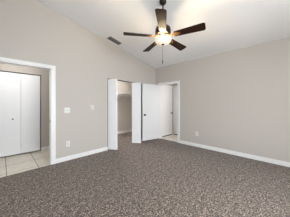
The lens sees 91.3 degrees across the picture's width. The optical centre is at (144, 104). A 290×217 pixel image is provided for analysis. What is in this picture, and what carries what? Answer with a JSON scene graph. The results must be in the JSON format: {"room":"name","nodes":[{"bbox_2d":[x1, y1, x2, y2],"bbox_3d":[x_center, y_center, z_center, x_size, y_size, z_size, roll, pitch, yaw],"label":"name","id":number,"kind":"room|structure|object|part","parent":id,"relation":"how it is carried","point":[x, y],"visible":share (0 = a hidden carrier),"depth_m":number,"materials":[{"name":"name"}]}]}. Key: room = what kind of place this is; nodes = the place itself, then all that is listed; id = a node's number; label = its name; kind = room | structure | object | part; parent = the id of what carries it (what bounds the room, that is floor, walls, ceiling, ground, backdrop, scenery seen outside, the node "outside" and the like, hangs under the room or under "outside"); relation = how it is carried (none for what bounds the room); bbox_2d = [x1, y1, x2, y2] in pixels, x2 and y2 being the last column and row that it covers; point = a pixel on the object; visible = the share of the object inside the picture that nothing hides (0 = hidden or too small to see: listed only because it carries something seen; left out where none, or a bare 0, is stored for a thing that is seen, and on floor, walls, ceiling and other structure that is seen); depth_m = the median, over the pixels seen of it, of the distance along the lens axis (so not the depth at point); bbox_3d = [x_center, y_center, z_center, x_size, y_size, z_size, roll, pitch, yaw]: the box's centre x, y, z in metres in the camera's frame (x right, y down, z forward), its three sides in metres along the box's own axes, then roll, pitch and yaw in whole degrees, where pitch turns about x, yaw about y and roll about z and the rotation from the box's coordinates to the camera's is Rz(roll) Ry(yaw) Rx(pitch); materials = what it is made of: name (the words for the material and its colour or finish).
{"room":"empty bedroom","nodes":[
{"label":"empty bedroom","id":0,"kind":"room"},
{"bbox_2d":[0,63,48,149],"bbox_3d":[-3.368,0.050,3.378,0.120,2.440,2.950,0,0,45],"label":"wall","id":1,"kind":"structure","parent":0,"point":[44,78],"depth_m":3.88,"materials":[{"name":"grey paint"}]},
{"bbox_2d":[0,71,39,156],"bbox_3d":[-3.115,0.239,3.556,0.063,1.998,0.790,0,0,45],"label":"door","id":2,"kind":"structure","parent":1,"relation":"in","point":[19,93],"depth_m":3.54,"materials":[{"name":"white paint"}]},
{"bbox_2d":[41,146,48,150],"bbox_3d":[-3.295,1.222,3.356,0.014,0.095,2.780,0,0,45],"label":"baseboard","id":3,"kind":"structure","parent":1,"relation":"attached to","point":[46,147],"depth_m":3.90,"materials":[{"name":"white paint"}]},
{"bbox_2d":[0,0,155,158],"bbox_3d":[-1.472,-0.543,3.566,0.120,3.625,5.427,0,0,45],"label":"wall","id":4,"kind":"structure","parent":0,"point":[30,31],"depth_m":3.28,"materials":[{"name":"grey paint"}]},
{"bbox_2d":[0,57,55,164],"bbox_3d":[-2.316,0.229,2.716,0.152,2.083,1.019,0,0,45],"label":"trim","id":5,"kind":"structure","parent":4,"relation":"attached to","point":[52,69],"depth_m":2.98,"materials":[{"name":"white paint"}]},
{"bbox_2d":[64,108,69,112],"bbox_3d":[-1.749,0.140,3.188,0.019,0.118,0.118,0,0,45],"label":"light switch","id":6,"kind":"object","parent":4,"relation":"attached to","point":[66,110],"visible":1,"depth_m":3.19,"materials":[{"name":"white plastic"}]},
{"bbox_2d":[56,139,141,162],"bbox_3d":[-1.425,1.222,3.519,0.014,0.095,5.187,0,0,45],"label":"baseboard","id":7,"kind":"structure","parent":4,"relation":"attached to","point":[74,156],"depth_m":3.39,"materials":[{"name":"white paint"}]},
{"bbox_2d":[108,79,116,149],"bbox_3d":[-0.883,0.281,3.963,0.246,1.948,0.244,0,0,45],"label":"door","id":8,"kind":"structure","parent":4,"relation":"in","point":[112,83],"depth_m":3.92,"materials":[{"name":"white paint"}]},
{"bbox_2d":[107,78,135,146],"bbox_3d":[-0.605,0.277,4.405,0.069,1.984,1.298,0,0,45],"label":"trim","id":9,"kind":"structure","parent":4,"relation":"attached to","point":[107,78],"depth_m":3.92,"materials":[{"name":"white paint"}]},
{"bbox_2d":[132,83,140,142],"bbox_3d":[-0.240,0.281,4.627,0.235,1.948,0.325,0,0,45],"label":"door","id":10,"kind":"structure","parent":4,"relation":"in","point":[136,87],"depth_m":4.57,"materials":[{"name":"white paint"}]},
{"bbox_2d":[117,81,131,131],"bbox_3d":[-1.439,0.050,5.846,0.120,2.440,3.070,0,0,45],"label":"wall","id":11,"kind":"structure","parent":0,"point":[124,103],"depth_m":6.29,"materials":[{"name":"grey paint"}]},
{"bbox_2d":[117,93,131,98],"bbox_3d":[-1.329,-0.340,5.652,0.309,0.219,2.940,0,0,45],"label":"closet shelf","id":12,"kind":"object","parent":11,"relation":"attached to","point":[118,94],"visible":0.11,"depth_m":6.01,"materials":[{"name":"white paint"}]},
{"bbox_2d":[117,129,131,133],"bbox_3d":[-1.434,1.222,5.756,0.014,0.095,2.950,0,0,45],"label":"baseboard","id":13,"kind":"structure","parent":11,"relation":"attached to","point":[125,131],"depth_m":6.28,"materials":[{"name":"white paint"}]},
{"bbox_2d":[0,132,289,216],"bbox_3d":[-0.127,1.300,2.839,7.020,0.060,6.750,0,0,45],"label":"floor","id":14,"kind":"structure","parent":0,"point":[157,177],"depth_m":2.24,"materials":[{"name":"brown carpet"}]},
{"bbox_2d":[35,0,289,67],"bbox_3d":[0.273,-1.890,1.834,5.037,1.131,5.427,0,0,45],"label":"ceiling","id":15,"kind":"structure","parent":0,"point":[231,25],"depth_m":2.87,"materials":[{"name":"white paint"}]},
{"bbox_2d":[107,36,121,44],"bbox_3d":[-0.823,-1.710,3.834,0.170,0.082,0.375,0,0,45],"label":"ceiling vent","id":16,"kind":"object","parent":15,"relation":"in","point":[110,38],"visible":1,"depth_m":3.82,"materials":[{"name":"grey metal"}]},
{"bbox_2d":[123,0,205,62],"bbox_3d":[0.337,-1.225,2.422,1.288,1.086,1.233,0,0,45],"label":"ceiling fan","id":17,"kind":"object","parent":15,"relation":"hanging from","point":[162,31],"visible":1,"depth_m":2.28,"materials":[{"name":"brown wood"}]},
{"bbox_3d":[-0.118,-1.138,2.330,0.472,0.008,0.150,1,10,-8],"label":"blade","id":18,"kind":"part","parent":17,"relation":"part of","materials":[{"name":"brown wood"}]},
{"bbox_3d":[0.115,-1.116,2.773,0.150,0.008,0.472,-13,3,-26],"label":"blade","id":19,"kind":"part","parent":17,"relation":"part of","materials":[{"name":"brown wood"}]},
{"bbox_3d":[0.232,-1.154,1.972,0.150,0.008,0.472,13,-1,10],"label":"blade","id":20,"kind":"part","parent":17,"relation":"part of","materials":[{"name":"brown wood"}]},
{"bbox_3d":[0.303,-1.048,2.387,0.276,0.088,0.276,-3,-4,45],"label":"lamp shade","id":21,"kind":"part","parent":17,"relation":"part of","materials":[{"name":"beige glass"}]},
{"bbox_3d":[0.608,-1.118,2.689,0.472,0.008,0.150,3,-17,-44],"label":"blade","id":22,"kind":"part","parent":17,"relation":"part of","materials":[{"name":"brown wood"}]},
{"bbox_3d":[0.681,-1.142,2.194,0.472,0.008,0.150,-1,-16,28],"label":"blade","id":23,"kind":"part","parent":17,"relation":"part of","materials":[{"name":"brown wood"}]},
{"bbox_2d":[156,37,289,161],"bbox_3d":[2.185,-0.038,3.675,4.917,2.617,0.120,0,0,45],"label":"wall","id":24,"kind":"structure","parent":0,"point":[238,100],"depth_m":3.48,"materials":[{"name":"grey paint"}]},
{"bbox_2d":[142,83,159,140],"bbox_3d":[0.232,0.272,4.969,0.781,1.929,0.163,0,0,-36],"label":"door","id":25,"kind":"structure","parent":24,"relation":"in","point":[150,93],"depth_m":4.92,"materials":[{"name":"white paint"}]},
{"bbox_2d":[158,81,179,142],"bbox_3d":[0.856,0.253,4.993,0.916,2.035,0.152,0,0,45],"label":"trim","id":26,"kind":"structure","parent":24,"relation":"attached to","point":[173,82],"depth_m":4.83,"materials":[{"name":"white paint"}]},
{"bbox_2d":[180,140,289,166],"bbox_3d":[2.095,1.222,3.670,4.797,0.095,0.014,0,0,45],"label":"baseboard","id":27,"kind":"structure","parent":24,"relation":"attached to","point":[264,159],"depth_m":3.42,"materials":[{"name":"white paint"}]},
{"bbox_3d":[2.109,0.050,5.177,2.500,2.440,0.120,0,0,45],"label":"wall","id":28,"kind":"structure","parent":0,"visible":0},
{"bbox_2d":[173,87,177,134],"bbox_3d":[1.454,0.286,5.668,0.773,1.963,0.100,0,0,45],"label":"door","id":29,"kind":"structure","parent":28,"relation":"in","point":[175,110],"depth_m":5.88,"materials":[{"name":"white paint"}]},
{"bbox_2d":[173,86,177,133],"bbox_3d":[1.501,0.255,5.685,0.880,2.030,0.016,0,0,45],"label":"trim","id":30,"kind":"structure","parent":28,"relation":"attached to","point":[173,86],"depth_m":5.97,"materials":[{"name":"white paint"}]},
{"bbox_3d":[0.859,0.050,5.845,0.217,2.440,1.093,0,0,45],"label":"wall","id":31,"kind":"structure","parent":0,"visible":0},
{"bbox_2d":[162,86,172,136],"bbox_3d":[0.891,0.281,5.648,0.100,1.973,0.728,0,0,45],"label":"door","id":32,"kind":"structure","parent":31,"relation":"in","point":[167,112],"depth_m":5.63,"materials":[{"name":"white paint"}]},
{"bbox_2d":[162,85,172,133],"bbox_3d":[0.856,0.255,5.677,0.016,2.030,0.845,0,0,45],"label":"trim","id":33,"kind":"structure","parent":31,"relation":"attached to","point":[162,85],"depth_m":5.97,"materials":[{"name":"white paint"}]}
]}

